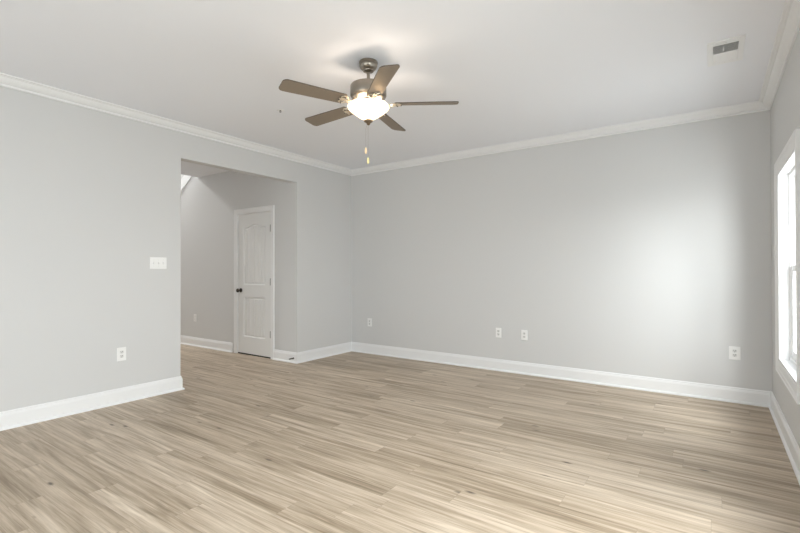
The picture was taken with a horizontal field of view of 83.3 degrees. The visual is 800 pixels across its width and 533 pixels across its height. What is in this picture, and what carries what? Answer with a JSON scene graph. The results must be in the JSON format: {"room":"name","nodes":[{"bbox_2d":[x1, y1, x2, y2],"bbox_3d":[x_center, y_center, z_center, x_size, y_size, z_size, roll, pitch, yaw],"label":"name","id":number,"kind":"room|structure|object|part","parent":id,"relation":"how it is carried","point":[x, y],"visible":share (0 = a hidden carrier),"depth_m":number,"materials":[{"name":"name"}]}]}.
{"room":"empty living room","nodes":[
{"label":"empty living room","id":0,"kind":"room"},
{"bbox_2d":[0,86,350,411],"bbox_3d":[-3.248,-0.106,3.377,0.120,2.743,8.600,0,-1,35],"label":"wall","id":1,"kind":"structure","parent":0,"point":[88,197],"depth_m":4.09,"materials":[{"name":"white paint"}]},
{"bbox_2d":[0,376,184,430],"bbox_3d":[-4.004,1.189,2.279,0.180,0.140,5.946,0,-1,35],"label":"baseboard","id":2,"kind":"structure","parent":1,"relation":"attached to","point":[19,417],"depth_m":3.94,"materials":[{"name":"white paint"}]},
{"bbox_2d":[117,347,125,360],"bbox_3d":[-2.595,0.816,4.194,0.010,0.125,0.080,0,-1,35],"label":"wall outlet","id":3,"kind":"object","parent":1,"relation":"attached to","point":[121,352],"visible":1,"depth_m":4.19,"materials":[{"name":"white plastic"}]},
{"bbox_2d":[150,257,166,268],"bbox_3d":[-2.399,-0.034,4.474,0.020,0.116,0.164,0,-1,35],"label":"light switch","id":4,"kind":"object","parent":1,"relation":"attached to","point":[155,262],"visible":1,"depth_m":4.47,"materials":[{"name":"white plastic"}]},
{"bbox_2d":[0,72,351,175],"bbox_3d":[-3.165,-1.440,3.328,0.088,0.076,8.600,0,-1,35],"label":"trim","id":5,"kind":"structure","parent":1,"relation":"attached to","point":[8,81],"depth_m":4.36,"materials":[{"name":"white paint"}]},
{"bbox_2d":[273,342,351,363],"bbox_3d":[-1.236,1.215,6.522,0.484,0.140,1.125,0,-1,35],"label":"baseboard","id":6,"kind":"structure","parent":1,"relation":"attached to","point":[279,355],"depth_m":6.19,"materials":[{"name":"white paint"}]},
{"bbox_2d":[181,171,290,351],"bbox_3d":[-4.093,-1.350,7.952,6.480,5.300,0.120,0,-1,35],"label":"wall","id":7,"kind":"structure","parent":0,"point":[209,203],"depth_m":6.96,"materials":[{"name":"white paint"}]},
{"bbox_2d":[181,175,191,191],"bbox_3d":[-3.936,-1.164,7.756,1.560,1.220,0.018,0,-1,35],"label":"trim","id":8,"kind":"structure","parent":7,"relation":"attached to","point":[185,179],"depth_m":7.51,"materials":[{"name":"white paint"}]},
{"bbox_2d":[181,335,232,351],"bbox_3d":[-4.658,1.233,8.237,5.200,0.140,0.030,0,-1,35],"label":"baseboard","id":9,"kind":"structure","parent":7,"relation":"attached to","point":[186,340],"depth_m":7.11,"materials":[{"name":"white paint"}]},
{"bbox_2d":[234,205,274,358],"bbox_3d":[-2.091,0.219,6.508,0.900,2.135,0.186,0,-1,35],"label":"door","id":10,"kind":"structure","parent":7,"relation":"in","point":[254,228],"depth_m":6.50,"materials":[{"name":"white paint"}]},
{"bbox_2d":[0,0,784,176],"bbox_3d":[-3.853,-1.614,3.807,11.913,0.280,9.000,0,-1,35],"label":"ceiling","id":11,"kind":"structure","parent":0,"point":[516,70],"depth_m":3.24,"materials":[{"name":"white paint"}]},
{"bbox_2d":[279,58,458,163],"bbox_3d":[-0.256,-1.113,3.292,1.220,0.741,1.256,0,-1,35],"label":"ceiling fan","id":12,"kind":"object","parent":11,"relation":"hanging from","point":[368,95],"visible":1,"depth_m":3.16,"materials":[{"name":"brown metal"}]},
{"bbox_3d":[-0.579,-1.175,3.030,0.459,0.033,0.128,0,-1,-34],"label":"blade","id":13,"kind":"part","parent":12,"relation":"part of","materials":[{"name":"brown laminate"}]},
{"bbox_3d":[-0.558,-1.172,3.522,0.459,0.033,0.128,0,-1,38],"label":"blade","id":14,"kind":"part","parent":12,"relation":"part of","materials":[{"name":"brown laminate"}]},
{"bbox_3d":[-0.396,-1.168,3.152,0.087,0.026,0.083,0,-1,35],"label":"scroll plate","id":15,"kind":"part","parent":12,"relation":"part of","materials":[{"name":"brown metal"}]},
{"bbox_3d":[-0.383,-1.166,3.383,0.084,0.026,0.088,0,-1,35],"label":"scroll plate","id":16,"kind":"part","parent":12,"relation":"part of","materials":[{"name":"brown metal"}]},
{"bbox_2d":[351,91,384,100],"bbox_3d":[-0.229,-1.212,3.262,0.248,0.035,0.248,0,-1,35],"label":"bulbs","id":17,"kind":"object","parent":12,"relation":"attached to","point":[354,94],"depth_m":3.18,"materials":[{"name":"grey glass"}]},
{"bbox_3d":[-0.229,-1.113,3.261,0.302,0.108,0.302,0,-1,35],"label":"lamp shade","id":18,"kind":"part","parent":12,"relation":"part of","materials":[{"name":"white glass"}]},
{"bbox_3d":[-0.174,-1.169,3.066,0.084,0.026,0.082,0,-1,35],"label":"scroll plate","id":19,"kind":"part","parent":12,"relation":"part of","materials":[{"name":"brown metal"}]},
{"bbox_3d":[-0.117,-1.177,2.857,0.128,0.033,0.459,0,0,-16],"label":"blade","id":20,"kind":"part","parent":12,"relation":"part of","materials":[{"name":"brown laminate"}]},
{"bbox_3d":[-0.083,-1.172,3.655,0.128,0.033,0.459,0,0,20],"label":"blade","id":21,"kind":"part","parent":12,"relation":"part of","materials":[{"name":"brown laminate"}]},
{"bbox_3d":[0.190,-1.175,3.244,0.459,0.033,0.128,0,0,2],"label":"blade","id":22,"kind":"part","parent":12,"relation":"part of","materials":[{"name":"brown laminate"}]},
{"bbox_2d":[707,34,745,66],"bbox_3d":[2.251,-1.472,3.113,0.206,0.034,0.410,0,-1,35],"label":"ceiling vent","id":23,"kind":"object","parent":11,"relation":"in","point":[728,50],"visible":1,"depth_m":3.09,"materials":[{"name":"white metal"}]},
{"bbox_2d":[0,344,799,532],"bbox_3d":[-3.848,1.344,3.786,11.913,0.150,9.000,0,-1,35],"label":"floor","id":24,"kind":"structure","parent":0,"point":[349,442],"depth_m":2.95,"materials":[{"name":"brown wood"}]},
{"bbox_2d":[351,110,771,390],"bbox_3d":[1.354,-0.098,5.505,5.243,2.743,0.150,0,-1,35],"label":"wall","id":25,"kind":"structure","parent":0,"point":[647,253],"depth_m":4.93,"materials":[{"name":"white paint"}]},
{"bbox_2d":[368,318,371,326],"bbox_3d":[-0.450,0.827,6.657,0.075,0.120,0.010,0,-1,35],"label":"wall outlet","id":26,"kind":"object","parent":25,"relation":"attached to","point":[369,319],"visible":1,"depth_m":6.65,"materials":[{"name":"white plastic"}]},
{"bbox_2d":[496,328,500,337],"bbox_3d":[1.205,0.810,5.506,0.072,0.117,0.010,0,-1,35],"label":"wall outlet","id":27,"kind":"object","parent":25,"relation":"attached to","point":[498,330],"visible":1,"depth_m":5.50,"materials":[{"name":"white plastic"}]},
{"bbox_2d":[521,330,526,339],"bbox_3d":[1.469,0.812,5.322,0.076,0.120,0.010,0,-1,35],"label":"wall outlet","id":28,"kind":"object","parent":25,"relation":"attached to","point":[523,332],"visible":1,"depth_m":5.32,"materials":[{"name":"white plastic"}]},
{"bbox_2d":[351,101,767,175],"bbox_3d":[1.267,-1.432,5.428,4.963,0.076,0.088,0,-1,35],"label":"trim","id":29,"kind":"structure","parent":25,"relation":"attached to","point":[750,107],"depth_m":4.91,"materials":[{"name":"white paint"}]},
{"bbox_2d":[352,342,771,406],"bbox_3d":[1.288,1.203,5.433,4.963,0.140,0.030,0,-1,35],"label":"baseboard","id":30,"kind":"structure","parent":25,"relation":"attached to","point":[754,397],"depth_m":4.90,"materials":[{"name":"white paint"}]},
{"bbox_2d":[729,346,740,359],"bbox_3d":[3.109,0.804,4.180,0.086,0.122,0.010,0,-1,35],"label":"wall outlet","id":31,"kind":"object","parent":25,"relation":"attached to","point":[734,352],"visible":1,"depth_m":4.18,"materials":[{"name":"white plastic"}]},
{"bbox_2d":[770,28,799,447],"bbox_3d":[0.941,-0.134,0.462,0.160,2.743,8.600,0,-1,35],"label":"wall","id":32,"kind":"structure","parent":0,"point":[785,108],"depth_m":3.29,"materials":[{"name":"white paint"}]},
{"bbox_2d":[758,0,799,109],"bbox_3d":[0.837,-1.467,0.543,0.088,0.076,8.600,0,-1,35],"label":"trim","id":33,"kind":"structure","parent":32,"relation":"attached to","point":[789,24],"depth_m":3.02,"materials":[{"name":"white paint"}]},
{"bbox_2d":[768,392,799,484],"bbox_3d":[0.865,1.168,0.507,0.030,0.140,8.600,0,-1,35],"label":"baseboard","id":34,"kind":"structure","parent":32,"relation":"attached to","point":[792,449],"depth_m":3.14,"materials":[{"name":"white paint"}]},
{"bbox_2d":[774,128,799,404],"bbox_3d":[2.756,0.001,3.093,0.182,1.645,1.125,0,-1,35],"label":"window","id":35,"kind":"structure","parent":32,"relation":"in","point":[787,165],"depth_m":3.46,"materials":[{"name":"white paint"}]},
{"bbox_3d":[2.789,0.001,3.071,0.103,1.465,0.945,0,-1,35],"label":"frame","id":36,"kind":"part","parent":35,"relation":"part of","materials":[{"name":"white plastic"}]},
{"bbox_3d":[2.771,0.343,3.081,0.036,0.709,0.877,0,-1,35],"label":"sash","id":37,"kind":"part","parent":35,"relation":"part of","materials":[{"name":"white plastic"}]}
]}

